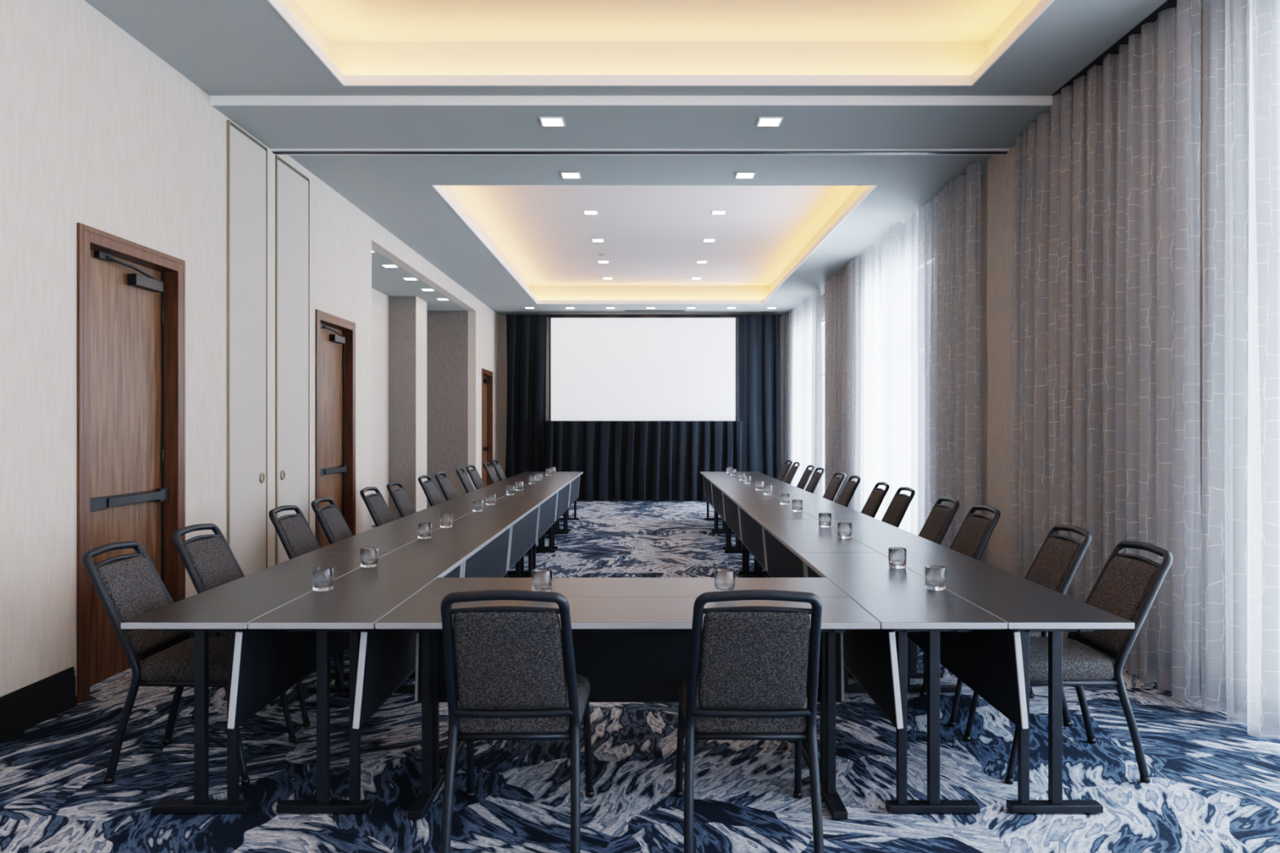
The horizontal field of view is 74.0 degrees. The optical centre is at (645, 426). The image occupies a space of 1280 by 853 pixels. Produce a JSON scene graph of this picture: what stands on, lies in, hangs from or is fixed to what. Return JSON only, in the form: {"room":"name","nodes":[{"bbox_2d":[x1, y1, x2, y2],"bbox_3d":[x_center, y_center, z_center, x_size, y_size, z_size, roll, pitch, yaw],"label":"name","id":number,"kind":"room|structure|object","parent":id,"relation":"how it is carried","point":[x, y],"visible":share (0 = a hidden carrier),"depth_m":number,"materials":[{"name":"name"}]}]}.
{"room":"conference room","nodes":[
{"label":"conference room","id":0,"kind":"room"},
{"bbox_2d":[0,0,497,697],"bbox_3d":[-3.541,-0.655,7.300,1.198,4.200,19.600,0,0,0],"label":"wall","id":1,"kind":"structure","parent":0,"point":[98,131],"depth_m":5.54,"materials":[{"name":"paint"}]},
{"bbox_2d":[0,631,213,742],"bbox_3d":[-2.959,1.345,7.300,0.022,0.200,19.600,0,0,0],"label":"baseboard","id":2,"kind":"structure","parent":1,"relation":"attached to","point":[21,709],"depth_m":4.12,"materials":[{"name":"black"}]},
{"bbox_2d":[76,222,185,703],"bbox_3d":[-3.032,0.190,4.940,0.156,2.510,1.020,0,0,0],"label":"door","id":3,"kind":"structure","parent":1,"relation":"in","point":[131,295],"depth_m":4.96,"materials":[{"name":"brown wood"}]},
{"bbox_2d":[315,309,355,547],"bbox_3d":[-3.032,0.195,8.140,0.156,2.500,1.020,0,0,0],"label":"door","id":4,"kind":"structure","parent":1,"relation":"in","point":[335,335],"depth_m":8.31,"materials":[{"name":"brown wood"}]},
{"bbox_2d":[481,368,493,486],"bbox_3d":[-3.032,0.195,15.900,0.156,2.500,1.060,0,0,0],"label":"door","id":5,"kind":"structure","parent":1,"relation":"in","point":[486,375],"depth_m":16.29,"materials":[{"name":"brown wood"}]},
{"bbox_2d":[371,248,467,311],"bbox_3d":[-3.555,-2.090,12.025,0.890,0.130,5.650,0,0,0],"label":"ceiling","id":6,"kind":"structure","parent":0,"point":[389,282],"depth_m":12.24,"materials":[{"name":"grey paint"}]},
{"bbox_2d":[0,499,1279,852],"bbox_3d":[-0.350,1.505,7.300,7.900,0.120,20.000,0,0,0],"label":"floor","id":7,"kind":"structure","parent":0,"point":[1214,786],"depth_m":3.46,"materials":[{"name":"blue carpet"}]},
{"bbox_2d":[81,541,296,785],"bbox_3d":[-1.964,0.975,3.661,0.724,0.943,0.498,0,0,-1],"label":"banquet chair","id":8,"kind":"object","parent":7,"relation":"on","point":[129,587],"visible":0.76,"depth_m":3.52,"materials":[{"name":"black"}]},
{"bbox_2d":[120,552,389,813],"bbox_3d":[-1.661,1.075,3.900,0.454,0.740,1.695,0,0,0],"label":"table","id":9,"kind":"object","parent":7,"relation":"on","point":[262,665],"visible":0.71,"depth_m":3.24,"materials":[{"name":"laminate"}]},
{"bbox_2d":[172,523,346,727],"bbox_3d":[-1.971,0.975,4.333,0.724,0.943,0.498,0,0,2],"label":"banquet chair","id":10,"kind":"object","parent":7,"relation":"on","point":[210,562],"visible":0.49,"depth_m":4.28,"materials":[{"name":"black"}]},
{"bbox_2d":[268,505,320,559],"bbox_3d":[-1.962,0.975,5.380,0.724,0.943,0.498,0,0,2],"label":"banquet chair","id":11,"kind":"object","parent":7,"relation":"on","point":[295,533],"visible":0.39,"depth_m":5.34,"materials":[{"name":"black"}]},
{"bbox_2d":[311,497,352,544],"bbox_3d":[-1.958,0.975,6.024,0.724,0.943,0.498,0,0,-2],"label":"banquet chair","id":12,"kind":"object","parent":7,"relation":"on","point":[335,529],"visible":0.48,"depth_m":5.96,"materials":[{"name":"black"}]},
{"bbox_2d":[248,552,471,813],"bbox_3d":[-1.204,1.075,3.900,0.454,0.740,1.695,0,0,0],"label":"table","id":13,"kind":"object","parent":7,"relation":"on","point":[380,661],"visible":0.81,"depth_m":3.23,"materials":[{"name":"laminate"}]},
{"bbox_2d":[312,565,333,591],"bbox_3d":[-1.390,0.656,3.659,0.088,0.096,0.088,0,0,0],"label":"glass tumbler","id":14,"kind":"object","parent":13,"relation":"on","point":[322,576],"visible":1,"depth_m":3.62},
{"bbox_2d":[360,546,378,567],"bbox_3d":[-1.390,0.656,4.269,0.088,0.096,0.088,0,0,0],"label":"glass tumbler","id":15,"kind":"object","parent":13,"relation":"on","point":[369,555],"visible":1,"depth_m":4.23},
{"bbox_2d":[360,486,395,527],"bbox_3d":[-1.969,0.975,7.062,0.724,0.943,0.498,0,0,1],"label":"banquet chair","id":16,"kind":"object","parent":7,"relation":"on","point":[375,504],"visible":0.39,"depth_m":7.01,"materials":[{"name":"black"}]},
{"bbox_2d":[309,519,456,678],"bbox_3d":[-1.661,1.075,5.600,0.454,0.740,1.695,0,0,0],"label":"table","id":17,"kind":"object","parent":7,"relation":"on","point":[388,537],"visible":0.14,"depth_m":5.35,"materials":[{"name":"laminate"}]},
{"bbox_2d":[386,481,416,517],"bbox_3d":[-1.957,0.975,7.727,0.724,0.943,0.498,0,0,0],"label":"banquet chair","id":18,"kind":"object","parent":7,"relation":"on","point":[400,497],"visible":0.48,"depth_m":7.66,"materials":[{"name":"black"}]},
{"bbox_2d":[388,296,426,519],"bbox_3d":[-3.785,-0.290,13.525,0.430,3.470,0.650,0,0,0],"label":"column","id":19,"kind":"structure","parent":7,"relation":"on","point":[407,315],"depth_m":13.20,"materials":[{"name":"paint"}]},
{"bbox_2d":[417,475,443,506],"bbox_3d":[-1.956,0.975,8.769,0.724,0.943,0.498,0,0,1],"label":"banquet chair","id":20,"kind":"object","parent":7,"relation":"on","point":[433,497],"visible":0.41,"depth_m":8.70,"materials":[{"name":"black"}]},
{"bbox_2d":[399,500,486,519],"bbox_3d":[-1.661,1.075,7.300,0.454,0.740,1.695,0,0,0],"label":"table","id":21,"kind":"object","parent":7,"relation":"on","point":[460,508],"visible":0.12,"depth_m":7.12,"materials":[{"name":"laminate"}]},
{"bbox_2d":[434,471,457,501],"bbox_3d":[-1.953,0.975,9.436,0.724,0.943,0.498,0,0,1],"label":"banquet chair","id":22,"kind":"object","parent":7,"relation":"on","point":[444,482],"visible":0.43,"depth_m":9.36,"materials":[{"name":"black"}]},
{"bbox_2d":[391,519,516,678],"bbox_3d":[-1.204,1.075,5.600,0.454,0.740,1.695,0,0,0],"label":"table","id":23,"kind":"object","parent":7,"relation":"on","point":[487,540],"visible":0.37,"depth_m":5.47,"materials":[{"name":"laminate"}]},
{"bbox_2d":[417,522,431,538],"bbox_3d":[-1.390,0.656,5.343,0.088,0.096,0.088,0,0,0],"label":"glass tumbler","id":24,"kind":"object","parent":23,"relation":"on","point":[424,529],"visible":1,"depth_m":5.31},
{"bbox_2d":[440,513,453,528],"bbox_3d":[-1.390,0.656,5.921,0.088,0.096,0.088,0,0,0],"label":"glass tumbler","id":25,"kind":"object","parent":23,"relation":"on","point":[446,519],"visible":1,"depth_m":5.88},
{"bbox_2d":[455,467,475,493],"bbox_3d":[-1.955,0.975,10.462,0.724,0.943,0.498,0,0,-2],"label":"banquet chair","id":26,"kind":"object","parent":7,"relation":"on","point":[463,476],"visible":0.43,"depth_m":10.36,"materials":[{"name":"black"}]},
{"bbox_2d":[466,464,484,489],"bbox_3d":[-1.968,0.975,11.133,0.724,0.943,0.498,0,0,2],"label":"banquet chair","id":27,"kind":"object","parent":7,"relation":"on","point":[473,473],"visible":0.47,"depth_m":11.06,"materials":[{"name":"black"}]},
{"bbox_2d":[448,487,515,500],"bbox_3d":[-1.661,1.075,9.000,0.454,0.740,1.695,0,0,0],"label":"table","id":28,"kind":"object","parent":7,"relation":"on","point":[479,494],"visible":0.15,"depth_m":8.84,"materials":[{"name":"laminate"}]},
{"bbox_2d":[482,462,498,484],"bbox_3d":[-1.951,0.975,12.164,0.724,0.943,0.498,0,0,-1],"label":"banquet chair","id":29,"kind":"object","parent":7,"relation":"on","point":[489,469],"visible":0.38,"depth_m":12.05,"materials":[{"name":"black"}]},
{"bbox_2d":[491,459,506,480],"bbox_3d":[-1.952,0.975,12.841,0.724,0.943,0.498,0,0,0],"label":"banquet chair","id":30,"kind":"object","parent":7,"relation":"on","point":[497,467],"visible":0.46,"depth_m":12.73,"materials":[{"name":"black"}]},
{"bbox_2d":[458,500,543,577],"bbox_3d":[-1.204,1.075,7.300,0.454,0.740,1.695,0,0,0],"label":"table","id":31,"kind":"object","parent":7,"relation":"on","point":[522,537],"visible":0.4,"depth_m":7.20,"materials":[{"name":"laminate"}]},
{"bbox_2d":[472,499,483,511],"bbox_3d":[-1.390,0.656,7.030,0.088,0.096,0.088,0,0,0],"label":"glass tumbler","id":32,"kind":"object","parent":31,"relation":"on","point":[477,504],"visible":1,"depth_m":7.00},
{"bbox_2d":[485,493,495,505],"bbox_3d":[-1.390,0.656,7.623,0.088,0.096,0.088,0,0,0],"label":"glass tumbler","id":33,"kind":"object","parent":31,"relation":"on","point":[490,498],"visible":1,"depth_m":7.59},
{"bbox_2d":[484,478,528,487],"bbox_3d":[-1.661,1.075,10.700,0.454,0.740,1.695,0,0,0],"label":"table","id":34,"kind":"object","parent":7,"relation":"on","point":[508,482],"visible":0.09,"depth_m":10.62,"materials":[{"name":"laminate"}]},
{"bbox_2d":[440,589,594,852],"bbox_3d":[-0.444,0.975,2.970,0.498,0.943,0.724,0,0,-1],"label":"banquet chair","id":35,"kind":"object","parent":7,"relation":"on","point":[513,684],"visible":1,"depth_m":2.77,"materials":[{"name":"black"}]},
{"bbox_2d":[505,315,546,478],"bbox_3d":[-2.351,-0.374,16.584,0.841,3.598,0.110,0,0,0],"label":"drape","id":36,"kind":"object","parent":7,"relation":"on","point":[526,334],"visible":0.87,"depth_m":16.57,"materials":[{"name":"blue fabric"}]},
{"bbox_2d":[507,471,546,478],"bbox_3d":[-1.661,1.075,12.400,0.454,0.740,1.695,0,0,0],"label":"table","id":37,"kind":"object","parent":7,"relation":"on","point":[525,474],"visible":0.07,"depth_m":12.43,"materials":[{"name":"laminate"}]},
{"bbox_2d":[497,487,561,574],"bbox_3d":[-1.204,1.075,9.000,0.454,0.740,1.695,0,0,0],"label":"table","id":38,"kind":"object","parent":7,"relation":"on","point":[547,510],"visible":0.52,"depth_m":8.84,"materials":[{"name":"laminate"}]},
{"bbox_2d":[506,485,515,495],"bbox_3d":[-1.390,0.656,8.728,0.088,0.096,0.088,0,0,0],"label":"glass tumbler","id":39,"kind":"object","parent":38,"relation":"on","point":[510,490],"visible":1,"depth_m":8.69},
{"bbox_2d":[515,481,523,490],"bbox_3d":[-1.390,0.656,9.344,0.088,0.096,0.088,0,0,0],"label":"glass tumbler","id":40,"kind":"object","parent":38,"relation":"on","point":[518,485],"visible":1,"depth_m":9.31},
{"bbox_2d":[523,478,573,549],"bbox_3d":[-1.204,1.075,10.700,0.454,0.740,1.695,0,0,0],"label":"table","id":41,"kind":"object","parent":7,"relation":"on","point":[562,498],"visible":0.54,"depth_m":10.59,"materials":[{"name":"laminate"}]},
{"bbox_2d":[528,475,536,484],"bbox_3d":[-1.390,0.656,10.425,0.088,0.096,0.088,0,0,0],"label":"glass tumbler","id":42,"kind":"object","parent":41,"relation":"on","point":[532,479],"visible":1,"depth_m":10.39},
{"bbox_2d":[542,471,582,531],"bbox_3d":[-1.204,1.075,12.400,0.454,0.740,1.695,0,0,0],"label":"table","id":43,"kind":"object","parent":7,"relation":"on","point":[575,484],"visible":0.68,"depth_m":12.23,"materials":[{"name":"laminate"}]},
{"bbox_2d":[374,597,879,819],"bbox_3d":[-0.065,1.075,3.279,1.817,0.740,0.454,0,0,0],"label":"table","id":44,"kind":"object","parent":7,"relation":"on","point":[627,649],"visible":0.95,"depth_m":3.38,"materials":[{"name":"laminate"}]},
{"bbox_2d":[410,577,849,769],"bbox_3d":[-0.065,1.075,3.736,1.817,0.740,0.454,0,0,0],"label":"table","id":45,"kind":"object","parent":7,"relation":"on","point":[439,587],"visible":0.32,"depth_m":3.74,"materials":[{"name":"laminate"}]},
{"bbox_2d":[531,568,552,591],"bbox_3d":[-0.440,0.656,3.600,0.088,0.096,0.088,0,0,0],"label":"glass tumbler","id":46,"kind":"object","parent":45,"relation":"on","point":[541,578],"visible":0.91,"depth_m":3.56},
{"bbox_2d":[714,568,734,591],"bbox_3d":[0.335,0.656,3.600,0.088,0.096,0.088,0,0,0],"label":"glass tumbler","id":47,"kind":"object","parent":45,"relation":"on","point":[724,578],"visible":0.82,"depth_m":3.56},
{"bbox_2d":[549,315,737,421],"bbox_3d":[-0.048,-0.358,16.760,3.682,3.605,0.320,0,0,0],"label":"projection screen","id":48,"kind":"object","parent":7,"relation":"on","point":[602,368],"visible":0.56,"depth_m":16.61,"materials":[{"name":"fabric"}]},
{"bbox_2d":[542,421,744,500],"bbox_3d":[-0.046,0.659,16.418,3.934,1.532,0.153,0,0,0],"label":"drape","id":49,"kind":"object","parent":7,"relation":"on","point":[617,460],"visible":0.84,"depth_m":16.41,"materials":[{"name":"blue fabric"}]},
{"bbox_2d":[506,314,781,317],"bbox_3d":[-0.040,-0.379,16.720,5.418,3.648,0.060,0,0,0],"label":"crossbar","id":50,"kind":"object","parent":7,"relation":"on","point":[548,315],"visible":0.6,"depth_m":16.70,"materials":[{"name":"black"}]},
{"bbox_2d":[700,471,738,531],"bbox_3d":[1.075,1.075,12.400,0.454,0.740,1.695,0,0,0],"label":"table","id":51,"kind":"object","parent":7,"relation":"on","point":[707,484],"visible":0.52,"depth_m":12.22,"materials":[{"name":"laminate"}]},
{"bbox_2d":[707,478,755,549],"bbox_3d":[1.075,1.075,10.700,0.454,0.740,1.695,0,0,0],"label":"table","id":52,"kind":"object","parent":7,"relation":"on","point":[717,496],"visible":0.56,"depth_m":10.55,"materials":[{"name":"laminate"}]},
{"bbox_2d":[674,589,823,852],"bbox_3d":[0.355,0.975,2.970,0.498,0.943,0.724,0,0,1],"label":"banquet chair","id":53,"kind":"object","parent":7,"relation":"on","point":[750,684],"visible":1,"depth_m":2.77,"materials":[{"name":"black"}]},
{"bbox_2d":[719,487,779,574],"bbox_3d":[1.075,1.075,9.000,0.454,0.740,1.695,0,0,0],"label":"table","id":54,"kind":"object","parent":7,"relation":"on","point":[731,511],"visible":0.65,"depth_m":8.83,"materials":[{"name":"laminate"}]},
{"bbox_2d":[755,481,763,490],"bbox_3d":[1.256,0.656,9.372,0.088,0.096,0.088,0,0,0],"label":"glass tumbler","id":55,"kind":"object","parent":54,"relation":"on","point":[759,485],"visible":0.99,"depth_m":9.34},
{"bbox_2d":[763,485,772,495],"bbox_3d":[1.256,0.656,8.735,0.088,0.096,0.088,0,0,0],"label":"glass tumbler","id":56,"kind":"object","parent":54,"relation":"on","point":[767,490],"visible":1,"depth_m":8.70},
{"bbox_2d":[736,471,773,478],"bbox_3d":[1.532,1.075,12.400,0.454,0.740,1.695,0,0,0],"label":"table","id":57,"kind":"object","parent":7,"relation":"on","point":[753,474],"visible":0.1,"depth_m":12.22,"materials":[{"name":"laminate"}]},
{"bbox_2d":[737,315,781,479],"bbox_3d":[2.234,-0.374,16.581,0.855,3.598,0.110,0,0,0],"label":"drape","id":58,"kind":"object","parent":7,"relation":"on","point":[758,335],"visible":0.9,"depth_m":16.60,"materials":[{"name":"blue fabric"}]},
{"bbox_2d":[751,478,795,487],"bbox_3d":[1.532,1.075,10.700,0.454,0.740,1.695,0,0,0],"label":"table","id":59,"kind":"object","parent":7,"relation":"on","point":[775,482],"visible":0.11,"depth_m":10.62,"materials":[{"name":"laminate"}]},
{"bbox_2d":[733,500,815,577],"bbox_3d":[1.075,1.075,7.300,0.454,0.740,1.695,0,0,0],"label":"table","id":60,"kind":"object","parent":7,"relation":"on","point":[753,538],"visible":0.43,"depth_m":7.22,"materials":[{"name":"laminate"}]},
{"bbox_2d":[779,493,789,504],"bbox_3d":[1.256,0.656,7.666,0.088,0.096,0.088,0,0,0],"label":"glass tumbler","id":61,"kind":"object","parent":60,"relation":"on","point":[784,498],"visible":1,"depth_m":7.63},
{"bbox_2d":[791,499,802,511],"bbox_3d":[1.256,0.656,7.027,0.088,0.096,0.088,0,0,0],"label":"glass tumbler","id":62,"kind":"object","parent":60,"relation":"on","point":[797,504],"visible":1,"depth_m":6.99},
{"bbox_2d":[777,459,792,481],"bbox_3d":[1.834,0.975,12.821,0.724,0.943,0.498,0,0,-1],"label":"banquet chair","id":63,"kind":"object","parent":7,"relation":"on","point":[786,466],"visible":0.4,"depth_m":12.72,"materials":[{"name":"black"}]},
{"bbox_2d":[783,462,799,484],"bbox_3d":[1.833,0.975,12.172,0.724,0.943,0.498,0,0,0],"label":"banquet chair","id":64,"kind":"object","parent":7,"relation":"on","point":[789,477],"visible":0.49,"depth_m":12.06,"materials":[{"name":"black"}]},
{"bbox_2d":[772,487,828,500],"bbox_3d":[1.532,1.075,9.000,0.454,0.740,1.695,0,0,0],"label":"table","id":65,"kind":"object","parent":7,"relation":"on","point":[795,493],"visible":0.12,"depth_m":8.84,"materials":[{"name":"laminate"}]},
{"bbox_2d":[795,464,814,489],"bbox_3d":[1.834,0.975,11.137,0.724,0.943,0.498,0,0,0],"label":"banquet chair","id":66,"kind":"object","parent":7,"relation":"on","point":[806,476],"visible":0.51,"depth_m":11.05,"materials":[{"name":"black"}]},
{"bbox_2d":[804,466,824,493],"bbox_3d":[1.821,0.975,10.470,0.724,0.943,0.498,0,0,-1],"label":"banquet chair","id":67,"kind":"object","parent":7,"relation":"on","point":[816,476],"visible":0.35,"depth_m":10.39,"materials":[{"name":"black"}]},
{"bbox_2d":[757,519,877,678],"bbox_3d":[1.075,1.075,5.600,0.454,0.740,1.695,0,0,0],"label":"table","id":68,"kind":"object","parent":7,"relation":"on","point":[784,538],"visible":0.39,"depth_m":5.47,"materials":[{"name":"laminate"}]},
{"bbox_2d":[818,512,831,527],"bbox_3d":[1.256,0.656,5.948,0.088,0.096,0.088,0,0,0],"label":"glass tumbler","id":69,"kind":"object","parent":68,"relation":"on","point":[824,518],"visible":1,"depth_m":5.91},
{"bbox_2d":[837,522,851,538],"bbox_3d":[1.256,0.656,5.360,0.088,0.096,0.088,0,0,0],"label":"glass tumbler","id":70,"kind":"object","parent":68,"relation":"on","point":[844,529],"visible":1,"depth_m":5.33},
{"bbox_2d":[824,285,826,492],"bbox_3d":[2.955,-0.405,13.400,0.150,3.699,0.500,0,0,0],"label":"column","id":71,"kind":"structure","parent":7,"relation":"on","point":[825,286],"depth_m":13.65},
{"bbox_2d":[789,500,875,519],"bbox_3d":[1.532,1.075,7.300,0.454,0.740,1.695,0,0,0],"label":"table","id":72,"kind":"object","parent":7,"relation":"on","point":[811,508],"visible":0.12,"depth_m":7.12,"materials":[{"name":"laminate"}]},
{"bbox_2d":[822,471,845,502],"bbox_3d":[1.832,0.975,9.433,0.724,0.943,0.498,0,0,-1],"label":"banquet chair","id":73,"kind":"object","parent":7,"relation":"on","point":[836,482],"visible":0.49,"depth_m":9.36,"materials":[{"name":"black"}]},
{"bbox_2d":[836,475,861,506],"bbox_3d":[1.832,0.975,8.768,0.724,0.943,0.498,0,0,1],"label":"banquet chair","id":74,"kind":"object","parent":7,"relation":"on","point":[851,486],"visible":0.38,"depth_m":8.68,"materials":[{"name":"black"}]},
{"bbox_2d":[860,481,889,518],"bbox_3d":[1.820,0.975,7.718,0.724,0.943,0.498,0,0,1],"label":"banquet chair","id":75,"kind":"object","parent":7,"relation":"on","point":[877,496],"visible":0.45,"depth_m":7.63,"materials":[{"name":"black"}]},
{"bbox_2d":[817,519,959,678],"bbox_3d":[1.532,1.075,5.600,0.454,0.740,1.695,0,0,0],"label":"table","id":76,"kind":"object","parent":7,"relation":"on","point":[878,535],"visible":0.2,"depth_m":5.28,"materials":[{"name":"laminate"}]},
{"bbox_2d":[880,486,915,528],"bbox_3d":[1.838,0.975,7.063,0.724,0.943,0.498,0,0,0],"label":"banquet chair","id":77,"kind":"object","parent":7,"relation":"on","point":[894,515],"visible":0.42,"depth_m":7.00,"materials":[{"name":"black"}]},
{"bbox_2d":[797,552,1007,813],"bbox_3d":[1.075,1.075,3.900,0.454,0.740,1.695,0,0,0],"label":"table","id":78,"kind":"object","parent":7,"relation":"on","point":[899,599],"visible":0.77,"depth_m":3.22,"materials":[{"name":"laminate"}]},
{"bbox_2d":[888,546,906,568],"bbox_3d":[1.256,0.656,4.237,0.088,0.096,0.088,0,0,0],"label":"glass tumbler","id":79,"kind":"object","parent":78,"relation":"on","point":[896,556],"visible":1,"depth_m":4.20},
{"bbox_2d":[924,565,946,590],"bbox_3d":[1.256,0.656,3.680,0.088,0.096,0.088,0,0,0],"label":"glass tumbler","id":80,"kind":"object","parent":78,"relation":"on","point":[935,575],"visible":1,"depth_m":3.64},
{"bbox_2d":[918,497,959,544],"bbox_3d":[1.819,0.975,6.037,0.724,0.943,0.498,0,0,1],"label":"banquet chair","id":81,"kind":"object","parent":7,"relation":"on","point":[940,517],"visible":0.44,"depth_m":5.97,"materials":[{"name":"black"}]},
{"bbox_2d":[895,505,1000,644],"bbox_3d":[1.823,0.975,5.376,0.724,0.943,0.498,0,0,-2],"label":"banquet chair","id":82,"kind":"object","parent":7,"relation":"on","point":[971,539],"visible":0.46,"depth_m":5.33,"materials":[{"name":"black"}]},
{"bbox_2d":[986,145,1014,573],"bbox_3d":[2.955,-0.405,6.880,0.150,3.699,0.560,0,0,0],"label":"wall","id":83,"kind":"structure","parent":7,"relation":"on","point":[1000,168],"depth_m":6.89,"materials":[{"name":"paint"}]},
{"bbox_2d":[920,524,1092,727],"bbox_3d":[1.829,0.975,4.317,0.724,0.943,0.498,0,0,2],"label":"banquet chair","id":84,"kind":"object","parent":7,"relation":"on","point":[1058,559],"visible":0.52,"depth_m":4.23,"materials":[{"name":"black"}]},
{"bbox_2d":[879,552,1134,813],"bbox_3d":[1.532,1.075,3.900,0.454,0.740,1.695,0,0,0],"label":"table","id":85,"kind":"object","parent":7,"relation":"on","point":[994,664],"visible":0.7,"depth_m":3.23,"materials":[{"name":"laminate"}]},
{"bbox_2d":[963,540,1173,784],"bbox_3d":[1.820,0.975,3.670,0.724,0.943,0.498,0,0,1],"label":"banquet chair","id":86,"kind":"object","parent":7,"relation":"on","point":[1126,587],"visible":0.78,"depth_m":3.53,"materials":[{"name":"black"}]},
{"bbox_2d":[497,314,785,481],"bbox_3d":[0.030,-0.655,17.170,6.280,4.200,0.140,0,0,0],"label":"wall","id":87,"kind":"structure","parent":0,"point":[502,323],"depth_m":17.10,"materials":[{"name":"paint"}]},
{"bbox_2d":[84,0,1202,314],"bbox_3d":[0.030,-2.465,7.300,6.000,0.420,19.600,0,0,0],"label":"ceiling","id":88,"kind":"structure","parent":0,"point":[653,236],"depth_m":5.76,"materials":[{"name":"grey paint"}]},
{"bbox_2d":[538,116,565,126],"bbox_3d":[-0.670,-2.190,6.100,0.170,0.010,0.170,0,0,0],"label":"recessed light","id":89,"kind":"object","parent":88,"relation":"in","point":[544,121],"visible":1,"depth_m":6.09,"materials":[{"name":"white paint"}]},
{"bbox_2d":[560,171,581,178],"bbox_3d":[-0.670,-2.250,7.600,0.170,0.010,0.170,0,0,0],"label":"recessed light","id":90,"kind":"object","parent":88,"relation":"in","point":[565,175],"visible":1,"depth_m":7.60,"materials":[{"name":"white paint"}]},
{"bbox_2d":[583,210,598,214],"bbox_3d":[-0.670,-2.610,10.350,0.170,0.010,0.170,0,0,0],"label":"recessed light","id":91,"kind":"object","parent":88,"relation":"in","point":[585,212],"visible":1,"depth_m":10.36,"materials":[{"name":"white paint"}]},
{"bbox_2d":[211,105,1050,148],"bbox_3d":[-0.045,-2.225,6.330,5.850,0.060,1.060,0,0,0],"label":"ceiling beam","id":92,"kind":"structure","parent":88,"relation":"attached to","point":[276,126],"depth_m":6.22,"materials":[{"name":"paint"}]},
{"bbox_2d":[209,95,1053,105],"bbox_3d":[-0.045,-2.224,5.793,5.850,0.062,0.015,0,0,0],"label":"trim","id":93,"kind":"structure","parent":88,"relation":"attached to","point":[214,100],"depth_m":5.79,"materials":[{"name":"white paint"}]},
{"bbox_2d":[269,148,1010,155],"bbox_3d":[-0.045,-2.188,6.770,5.850,0.015,0.140,0,0,0],"label":"track","id":94,"kind":"object","parent":88,"relation":"attached to","point":[276,151],"depth_m":6.75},
{"bbox_2d":[431,184,877,303],"bbox_3d":[0.080,-2.285,11.760,4.160,0.068,7.680,0,0,0],"label":"trim","id":95,"kind":"structure","parent":88,"relation":"attached to","point":[437,187],"depth_m":10.98,"materials":[{"name":"white paint"}]},
{"bbox_2d":[266,0,1054,85],"bbox_3d":[0.080,-2.285,2.005,4.160,0.068,7.210,0,0,0],"label":"trim","id":96,"kind":"structure","parent":88,"relation":"attached to","point":[345,80],"depth_m":5.60,"materials":[{"name":"white paint"}]},
{"bbox_2d":[711,210,726,214],"bbox_3d":[0.890,-2.610,10.350,0.170,0.010,0.170,0,0,0],"label":"recessed light","id":97,"kind":"object","parent":88,"relation":"in","point":[713,212],"visible":1,"depth_m":10.36,"materials":[{"name":"white paint"}]},
{"bbox_2d":[734,171,755,178],"bbox_3d":[0.890,-2.250,7.600,0.170,0.010,0.170,0,0,0],"label":"recessed light","id":98,"kind":"object","parent":88,"relation":"in","point":[740,175],"visible":1,"depth_m":7.60,"materials":[{"name":"white paint"}]},
{"bbox_2d":[755,116,783,126],"bbox_3d":[0.890,-2.190,6.100,0.170,0.010,0.170,0,0,0],"label":"recessed light","id":99,"kind":"object","parent":88,"relation":"in","point":[762,121],"visible":1,"depth_m":6.09,"materials":[{"name":"white paint"}]},
{"bbox_2d":[783,287,822,497],"bbox_3d":[2.832,-0.418,15.327,0.200,3.666,3.198,0,0,0],"label":"sheer curtain","id":100,"kind":"object","parent":88,"relation":"hanging from","point":[802,364],"visible":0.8,"depth_m":14.86,"materials":[{"name":"fabric"}]},
{"bbox_2d":[825,256,862,512],"bbox_3d":[2.840,-0.418,12.166,0.197,3.666,1.883,0,0,0],"label":"sheer curtain","id":101,"kind":"object","parent":88,"relation":"hanging from","point":[843,289],"visible":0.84,"depth_m":11.88,"materials":[{"name":"fabric"}]},
{"bbox_2d":[860,221,905,528],"bbox_3d":[2.822,-0.418,10.255,0.193,3.666,1.904,0,0,0],"label":"sheer curtain","id":102,"kind":"object","parent":88,"relation":"hanging from","point":[882,271],"visible":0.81,"depth_m":9.92,"materials":[{"name":"fabric"}]},
{"bbox_2d":[900,162,982,561],"bbox_3d":[2.838,-0.418,8.268,0.178,3.666,2.066,0,0,1],"label":"sheer curtain","id":103,"kind":"object","parent":88,"relation":"hanging from","point":[941,446],"visible":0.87,"depth_m":7.89,"materials":[{"name":"fabric"}]},
{"bbox_2d":[1051,0,1177,95],"bbox_3d":[2.830,-2.254,1.640,0.140,0.002,8.280,0,0,0],"label":"track","id":104,"kind":"object","parent":88,"relation":"attached to","point":[1114,49],"visible":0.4,"depth_m":4.99,"materials":[{"name":"grey metal"}]},
{"bbox_2d":[1010,0,1201,699],"bbox_3d":[2.829,-0.418,5.462,0.204,3.666,2.188,0,0,0],"label":"sheer curtain","id":105,"kind":"object","parent":104,"relation":"hanging from","point":[1105,313],"visible":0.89,"depth_m":4.99,"materials":[{"name":"fabric"}]},
{"bbox_2d":[1201,0,1279,739],"bbox_3d":[2.837,-0.418,3.123,0.180,3.666,2.390,0,0,0],"label":"sheer curtain","id":106,"kind":"object","parent":104,"relation":"hanging from","point":[1241,171],"visible":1,"depth_m":4.06,"materials":[{"name":"fabric"}]},
{"bbox_2d":[821,12,1202,563],"bbox_3d":[3.100,-0.655,7.300,0.140,4.200,19.600,0,0,0],"label":"wall","id":107,"kind":"structure","parent":0,"point":[983,179],"depth_m":7.58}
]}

